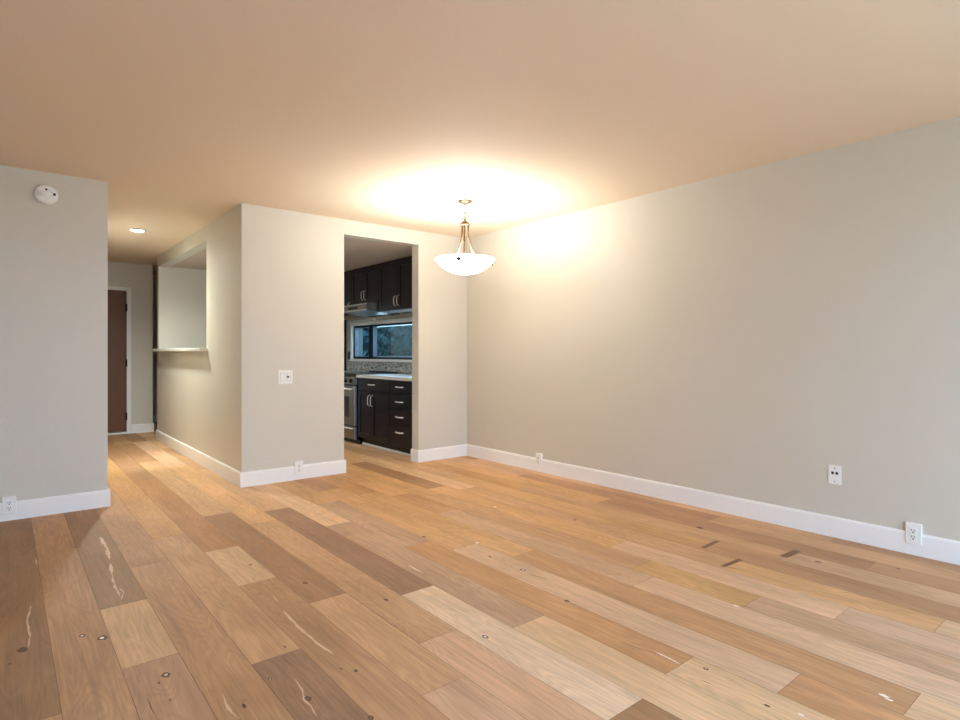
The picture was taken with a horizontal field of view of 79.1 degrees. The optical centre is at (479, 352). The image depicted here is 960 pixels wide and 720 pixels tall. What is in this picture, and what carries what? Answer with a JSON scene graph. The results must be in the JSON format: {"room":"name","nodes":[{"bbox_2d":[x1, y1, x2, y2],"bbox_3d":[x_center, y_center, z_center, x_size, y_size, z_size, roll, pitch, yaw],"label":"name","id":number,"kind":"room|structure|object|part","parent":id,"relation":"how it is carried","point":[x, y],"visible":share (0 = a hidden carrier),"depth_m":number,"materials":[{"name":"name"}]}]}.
{"room":"empty living room","nodes":[
{"label":"empty living room","id":0,"kind":"room"},
{"bbox_2d":[108,261,152,431],"bbox_3d":[-6.735,-0.066,7.746,3.980,2.440,1.280,0,0,-39],"label":"wall","id":1,"kind":"structure","parent":0,"point":[139,277],"depth_m":8.41,"materials":[{"name":"beige paint"}]},
{"bbox_2d":[108,431,126,434],"bbox_3d":[-5.403,1.140,8.054,0.864,0.024,0.130,0,0,-39],"label":"trim","id":2,"kind":"structure","parent":1,"relation":"attached to","point":[124,432],"depth_m":8.24,"materials":[{"name":"white paint"}]},
{"bbox_2d":[108,290,126,432],"bbox_3d":[-5.368,0.116,8.014,0.876,2.005,0.116,0,0,-39],"label":"door","id":3,"kind":"structure","parent":1,"relation":"in","point":[117,306],"depth_m":8.23,"materials":[{"name":"brown paint"}]},
{"bbox_2d":[108,286,130,433],"bbox_3d":[-5.375,0.109,8.020,0.972,2.090,0.018,0,0,-39],"label":"trim","id":4,"kind":"structure","parent":1,"relation":"attached to","point":[128,289],"depth_m":8.30,"materials":[{"name":"white paint"}]},
{"bbox_2d":[131,415,156,432],"bbox_3d":[-4.386,1.090,9.658,2.624,0.127,1.295,0,0,-39],"label":"baseboard","id":5,"kind":"structure","parent":1,"relation":"attached to","point":[148,427],"depth_m":8.43,"materials":[{"name":"white paint"}]},
{"bbox_2d":[153,275,156,414],"bbox_3d":[-6.262,-0.066,9.024,6.331,2.440,0.100,0,0,-39],"label":"wall","id":6,"kind":"structure","parent":0,"point":[154,276],"depth_m":9.66,"materials":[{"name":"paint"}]},
{"bbox_2d":[157,206,236,469],"bbox_3d":[-2.263,-0.066,7.195,2.455,2.440,3.435,0,0,-39],"label":"wall","id":7,"kind":"structure","parent":0,"point":[197,390],"depth_m":6.17,"materials":[{"name":"beige paint"}]},
{"bbox_2d":[152,348,207,351],"bbox_3d":[-3.448,-0.034,6.788,0.263,0.036,2.405,0,0,-39],"label":"ledge shelf","id":8,"kind":"object","parent":7,"relation":"attached to","point":[167,349],"visible":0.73,"depth_m":6.46,"materials":[{"name":"stone"}]},
{"bbox_2d":[156,430,240,486],"bbox_3d":[-3.184,1.090,6.371,0.015,0.127,3.575,0,0,-39],"label":"baseboard","id":9,"kind":"structure","parent":7,"relation":"attached to","point":[232,475],"depth_m":5.92,"materials":[{"name":"white paint"}]},
{"bbox_2d":[362,442,410,456],"bbox_3d":[-1.063,1.139,6.823,0.013,0.027,1.310,0,0,-39],"label":"trim","id":10,"kind":"structure","parent":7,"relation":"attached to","point":[363,443],"depth_m":6.83,"materials":[{"name":"wood"}]},
{"bbox_2d":[0,165,466,502],"bbox_3d":[-2.636,-0.066,4.591,6.331,2.440,0.125,0,0,-39],"label":"wall","id":11,"kind":"structure","parent":0,"point":[290,264],"depth_m":5.03,"materials":[{"name":"beige paint"}]},
{"bbox_2d":[2,496,15,514],"bbox_3d":[-3.239,1.048,4.001,0.075,0.118,0.025,0,0,-39],"label":"wall outlet","id":12,"kind":"object","parent":11,"relation":"attached to","point":[9,502],"visible":1,"depth_m":3.99,"materials":[{"name":"white plastic"}]},
{"bbox_2d":[6,500,11,510],"bbox_3d":[-3.232,1.048,3.993,0.033,0.068,0.003,0,0,-39],"label":"receptacle","id":13,"kind":"object","parent":12,"relation":"attached to","point":[8,502],"depth_m":3.99,"materials":[{"name":"white plastic"}]},
{"bbox_2d":[34,185,57,204],"bbox_3d":[-3.076,-1.123,4.123,0.142,0.142,0.042,0,0,-39],"label":"smoke detector","id":14,"kind":"object","parent":11,"relation":"attached to","point":[44,194],"visible":1,"depth_m":4.11,"materials":[{"name":"white plastic"}]},
{"bbox_2d":[0,488,109,521],"bbox_3d":[-4.781,1.090,4.516,2.916,0.127,2.755,0,0,-39],"label":"baseboard","id":15,"kind":"structure","parent":11,"relation":"attached to","point":[36,507],"depth_m":4.17,"materials":[{"name":"white paint"}]},
{"bbox_2d":[278,370,291,383],"bbox_3d":[-1.744,0.218,5.224,0.128,0.124,0.023,0,0,-39],"label":"light switch","id":16,"kind":"object","parent":11,"relation":"attached to","point":[284,376],"visible":1,"depth_m":5.22,"materials":[{"name":"white plastic"}]},
{"bbox_2d":[240,459,345,487],"bbox_3d":[-1.712,1.090,5.337,0.984,0.127,0.140,0,0,-39],"label":"baseboard","id":17,"kind":"structure","parent":11,"relation":"attached to","point":[275,475],"depth_m":5.24,"materials":[{"name":"white paint"}]},
{"bbox_2d":[294,461,302,474],"bbox_3d":[-1.652,1.046,5.299,0.075,0.118,0.025,0,0,-39],"label":"wall outlet","id":18,"kind":"object","parent":11,"relation":"attached to","point":[298,465],"visible":1,"depth_m":5.29,"materials":[{"name":"white plastic"}]},
{"bbox_2d":[297,464,300,471],"bbox_3d":[-1.645,1.046,5.291,0.033,0.068,0.003,0,0,-39],"label":"receptacle","id":19,"kind":"object","parent":18,"relation":"attached to","point":[298,465],"depth_m":5.29,"materials":[{"name":"white plastic"}]},
{"bbox_2d":[411,444,466,462],"bbox_3d":[-0.440,1.090,6.381,0.664,0.127,0.145,0,0,-39],"label":"baseboard","id":20,"kind":"structure","parent":11,"relation":"attached to","point":[432,454],"depth_m":6.28,"materials":[{"name":"white paint"}]},
{"bbox_2d":[171,237,411,271],"bbox_3d":[-2.184,-1.206,7.179,2.355,0.120,3.520,0,0,-39],"label":"ceiling","id":21,"kind":"structure","parent":0,"point":[358,253],"depth_m":6.81,"materials":[{"name":"beige paint"}]},
{"bbox_2d":[0,422,959,719],"bbox_3d":[-1.991,1.213,4.378,7.260,0.121,12.700,0,0,-39],"label":"floor","id":22,"kind":"structure","parent":0,"point":[392,586],"depth_m":2.65,"materials":[{"name":"brown wood"}]},
{"bbox_2d":[344,320,345,370],"bbox_3d":[-2.449,0.326,8.812,0.676,1.654,0.500,0,0,-39],"label":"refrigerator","id":23,"kind":"object","parent":22,"relation":"on","point":[344,320],"visible":0.03,"depth_m":8.82,"materials":[{"name":"black"}]},
{"bbox_2d":[344,370,397,443],"bbox_3d":[-1.570,0.700,7.731,0.680,0.903,0.726,0,0,-39],"label":"range","id":24,"kind":"object","parent":22,"relation":"on","point":[350,379],"visible":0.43,"depth_m":7.37,"materials":[{"name":"silver metal"}]},
{"bbox_3d":[-1.780,1.010,7.560,0.033,0.157,0.710,0,0,-39],"label":"warming drawer","id":25,"kind":"part","parent":24,"relation":"part of","materials":[{"name":"silver metal"}]},
{"bbox_3d":[-1.780,0.667,7.560,0.035,0.503,0.710,0,0,-39],"label":"oven door","id":26,"kind":"part","parent":24,"relation":"part of","materials":[{"name":"silver metal"}]},
{"bbox_3d":[-1.785,0.342,7.556,0.048,0.113,0.718,0,0,-39],"label":"control panel","id":27,"kind":"part","parent":24,"relation":"part of","materials":[{"name":"silver metal"}]},
{"bbox_2d":[344,372,397,375],"bbox_3d":[-1.541,0.276,7.755,0.604,0.020,0.726,0,0,-39],"label":"cooktop","id":28,"kind":"object","parent":24,"relation":"in","point":[345,373],"depth_m":7.54,"materials":[{"name":"black"}]},
{"bbox_3d":[-1.326,0.257,7.931,0.048,0.017,0.718,0,0,-39],"label":"trim","id":29,"kind":"part","parent":24,"relation":"part of","materials":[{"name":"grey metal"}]},
{"bbox_2d":[358,378,394,449],"bbox_3d":[-1.068,0.730,7.169,0.635,0.843,0.772,0,0,-39],"label":"base cabinet","id":30,"kind":"object","parent":22,"relation":"on","point":[373,394],"visible":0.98,"depth_m":6.98,"materials":[{"name":"brown paint"}]},
{"bbox_3d":[-1.414,0.757,7.161,0.018,0.580,0.344,0,0,-39],"label":"door","id":31,"kind":"part","parent":30,"relation":"part of","materials":[{"name":"brown paint"}]},
{"bbox_3d":[-1.279,0.390,6.996,0.018,0.145,0.770,0,0,-39],"label":"drawer","id":32,"kind":"part","parent":30,"relation":"part of","materials":[{"name":"brown paint"}]},
{"bbox_3d":[-1.169,0.757,6.862,0.018,0.580,0.424,0,0,-39],"label":"door","id":33,"kind":"part","parent":30,"relation":"part of","materials":[{"name":"brown paint"}]},
{"bbox_2d":[356,374,411,380],"bbox_3d":[-0.890,0.290,6.961,0.625,0.036,1.320,0,0,-39],"label":"countertop","id":34,"kind":"structure","parent":30,"relation":"on","point":[402,377],"depth_m":6.89,"materials":[{"name":"stone"}]},
{"bbox_2d":[390,380,411,453],"bbox_3d":[-0.649,0.730,6.657,0.635,0.843,0.548,0,0,-39],"label":"base cabinet","id":35,"kind":"object","parent":22,"relation":"on","point":[400,391],"visible":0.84,"depth_m":6.50,"materials":[{"name":"brown paint"}]},
{"bbox_3d":[-0.864,0.930,6.489,0.018,0.235,0.536,0,0,-39],"label":"drawer","id":36,"kind":"part","parent":35,"relation":"part of","materials":[{"name":"brown paint"}]},
{"bbox_3d":[-0.864,0.721,6.489,0.018,0.172,0.536,0,0,-39],"label":"drawer","id":37,"kind":"part","parent":35,"relation":"part of","materials":[{"name":"brown paint"}]},
{"bbox_3d":[-0.864,0.549,6.489,0.018,0.163,0.536,0,0,-39],"label":"drawer","id":38,"kind":"part","parent":35,"relation":"part of","materials":[{"name":"brown paint"}]},
{"bbox_3d":[-0.864,0.390,6.489,0.018,0.145,0.536,0,0,-39],"label":"drawer","id":39,"kind":"part","parent":35,"relation":"part of","materials":[{"name":"brown paint"}]},
{"bbox_2d":[0,0,959,275],"bbox_3d":[-2.274,-1.346,4.147,6.531,0.120,12.700,0,0,-39],"label":"ceiling","id":40,"kind":"structure","parent":0,"point":[392,113],"depth_m":2.94,"materials":[{"name":"beige paint"}]},
{"bbox_2d":[128,228,146,231],"bbox_3d":[-3.584,-1.276,6.086,0.180,0.019,0.180,0,0,-39],"label":"recessed light","id":41,"kind":"object","parent":40,"relation":"in","point":[129,229],"visible":1,"depth_m":6.05,"materials":[{"name":"white paint"}]},
{"bbox_2d":[435,199,494,274],"bbox_3d":[-0.127,-0.975,4.925,0.512,0.622,0.512,0,0,-39],"label":"pendant light","id":42,"kind":"object","parent":40,"relation":"hanging from","point":[461,264],"visible":1,"depth_m":4.81,"materials":[{"name":"white glass"}]},
{"bbox_3d":[-0.193,-0.924,4.972,0.118,0.316,0.017,0,0,35],"label":"arm","id":43,"kind":"part","parent":42,"relation":"part of","materials":[{"name":"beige metal"}]},
{"bbox_3d":[-0.134,-0.924,4.845,0.017,0.316,0.118,0,0,5],"label":"arm","id":44,"kind":"part","parent":42,"relation":"part of","materials":[{"name":"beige metal"}]},
{"bbox_3d":[-0.127,-0.729,4.925,0.512,0.132,0.512,0,0,-39],"label":"lamp shade","id":45,"kind":"part","parent":42,"relation":"part of","materials":[{"name":"white glass"}]},
{"bbox_3d":[-0.053,-0.924,4.960,0.118,0.316,0.017,0,0,-25],"label":"arm","id":46,"kind":"part","parent":42,"relation":"part of","materials":[{"name":"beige metal"}]},
{"bbox_2d":[344,117,959,540],"bbox_3d":[0.203,-0.066,6.238,0.150,2.440,12.600,0,0,-39],"label":"wall","id":47,"kind":"structure","parent":0,"point":[748,334],"depth_m":4.06,"materials":[{"name":"beige paint"}]},
{"bbox_2d":[344,270,361,318],"bbox_3d":[-1.904,-0.830,8.405,0.366,0.626,0.777,0,0,-39],"label":"upper cabinet","id":48,"kind":"object","parent":47,"relation":"attached to","point":[348,274],"visible":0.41,"depth_m":8.12,"materials":[{"name":"brown paint"}]},
{"bbox_3d":[-2.011,-0.819,8.318,0.018,0.592,0.774,0,0,-39],"label":"door","id":49,"kind":"part","parent":48,"relation":"part of","materials":[{"name":"brown paint"}]},
{"bbox_3d":[-1.879,-0.519,8.425,0.299,0.004,0.747,0,0,-39],"label":"underside panel","id":50,"kind":"part","parent":48,"relation":"part of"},
{"bbox_2d":[352,263,379,304],"bbox_3d":[-1.416,-0.893,7.809,0.366,0.501,0.757,0,0,-39],"label":"upper cabinet","id":51,"kind":"object","parent":47,"relation":"attached to","point":[365,280],"visible":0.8,"depth_m":7.68,"materials":[{"name":"brown paint"}]},
{"bbox_3d":[-1.643,-0.881,7.868,0.018,0.467,0.376,0,0,-39],"label":"door","id":52,"kind":"part","parent":51,"relation":"part of","materials":[{"name":"brown paint"}]},
{"bbox_2d":[344,302,399,316],"bbox_3d":[-1.472,-0.570,7.770,0.498,0.143,0.743,0,0,-39],"label":"range hood","id":53,"kind":"object","parent":51,"relation":"attached to","point":[371,309],"visible":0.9,"depth_m":7.59,"materials":[{"name":"silver metal"}]},
{"bbox_3d":[-1.403,-0.881,7.575,0.018,0.467,0.376,0,0,-39],"label":"door","id":54,"kind":"part","parent":51,"relation":"part of","materials":[{"name":"brown paint"}]},
{"bbox_2d":[347,361,411,373],"bbox_3d":[-1.126,0.197,7.739,0.008,0.145,2.823,0,0,-39],"label":"backsplash","id":55,"kind":"structure","parent":47,"relation":"attached to","point":[400,367],"depth_m":8.04,"materials":[{"name":"grey glass"}]},
{"bbox_2d":[348,317,411,362],"bbox_3d":[-1.230,-0.181,7.969,0.175,0.610,2.205,0,0,-39],"label":"window","id":56,"kind":"structure","parent":47,"relation":"in","point":[372,325],"depth_m":8.26,"materials":[{"name":"white paint"}]},
{"bbox_3d":[-1.730,-0.472,8.467,0.020,0.028,0.800,0,0,-39],"label":"wall rail","id":57,"kind":"part","parent":56,"relation":"part of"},
{"bbox_2d":[379,256,411,312],"bbox_3d":[-0.888,-0.830,7.163,0.366,0.626,0.905,0,0,-39],"label":"upper cabinet","id":58,"kind":"object","parent":47,"relation":"attached to","point":[395,276],"visible":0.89,"depth_m":7.11,"materials":[{"name":"brown paint"}]},
{"bbox_3d":[-1.139,-0.819,7.251,0.018,0.592,0.450,0,0,-39],"label":"door","id":59,"kind":"part","parent":58,"relation":"part of","materials":[{"name":"brown paint"}]},
{"bbox_3d":[-0.863,-0.519,7.184,0.299,0.004,0.875,0,0,-39],"label":"underside panel","id":60,"kind":"part","parent":58,"relation":"part of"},
{"bbox_3d":[-0.852,-0.819,6.901,0.018,0.592,0.450,0,0,-39],"label":"door","id":61,"kind":"part","parent":58,"relation":"part of","materials":[{"name":"brown paint"}]},
{"bbox_2d":[536,453,542,465],"bbox_3d":[0.573,1.036,5.646,0.025,0.118,0.075,0,0,-39],"label":"wall outlet","id":62,"kind":"object","parent":47,"relation":"attached to","point":[539,456],"visible":1,"depth_m":5.63,"materials":[{"name":"white plastic"}]},
{"bbox_2d":[467,444,959,564],"bbox_3d":[1.992,1.090,3.919,0.015,0.127,6.745,0,0,-39],"label":"baseboard","id":63,"kind":"structure","parent":47,"relation":"attached to","point":[933,547],"depth_m":4.04,"materials":[{"name":"white paint"}]},
{"bbox_2d":[828,465,841,484],"bbox_3d":[2.223,0.764,3.643,0.008,0.118,0.074,0,0,-39],"label":"jack plate","id":64,"kind":"object","parent":47,"relation":"attached to","point":[834,472],"visible":1,"depth_m":3.64,"materials":[{"name":"white plastic"}]},
{"bbox_2d":[906,522,921,545],"bbox_3d":[2.476,1.032,3.320,0.025,0.118,0.075,0,0,-39],"label":"wall outlet","id":65,"kind":"object","parent":47,"relation":"attached to","point":[913,530],"visible":1,"depth_m":3.31,"materials":[{"name":"white plastic"}]},
{"bbox_2d":[910,527,916,540],"bbox_3d":[2.468,1.032,3.313,0.003,0.068,0.033,0,0,-39],"label":"receptacle","id":66,"kind":"object","parent":65,"relation":"attached to","point":[913,530],"depth_m":3.31,"materials":[{"name":"white plastic"}]},
{"label":"outside","id":67,"kind":"structure","parent":0,"visible":0},
{"bbox_3d":[4.613,2.404,29.609,35.369,0.100,60.000,0,0,-39],"label":"ground","id":68,"kind":"structure","parent":67,"visible":0},
{"bbox_2d":[363,330,386,355],"bbox_3d":[-4.537,-0.021,21.917,3.658,4.777,3.944,0,0,-39],"label":"tree","id":69,"kind":"object","parent":68,"relation":"on","point":[382,340],"visible":0.02,"depth_m":21.51,"materials":[{"name":"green plant"}]},
{"bbox_2d":[363,325,411,356],"bbox_3d":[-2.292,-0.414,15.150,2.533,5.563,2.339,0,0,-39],"label":"window pane","id":70,"kind":"object","parent":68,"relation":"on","point":[389,349],"visible":0.07,"depth_m":14.67,"materials":[{"name":"clear glass"}]},
{"bbox_2d":[395,331,411,356],"bbox_3d":[-3.496,0.538,26.022,3.900,3.660,3.870,0,0,-39],"label":"tree","id":71,"kind":"object","parent":68,"relation":"on","point":[396,332],"visible":0.04,"depth_m":25.55,"materials":[{"name":"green plant"}]}
]}

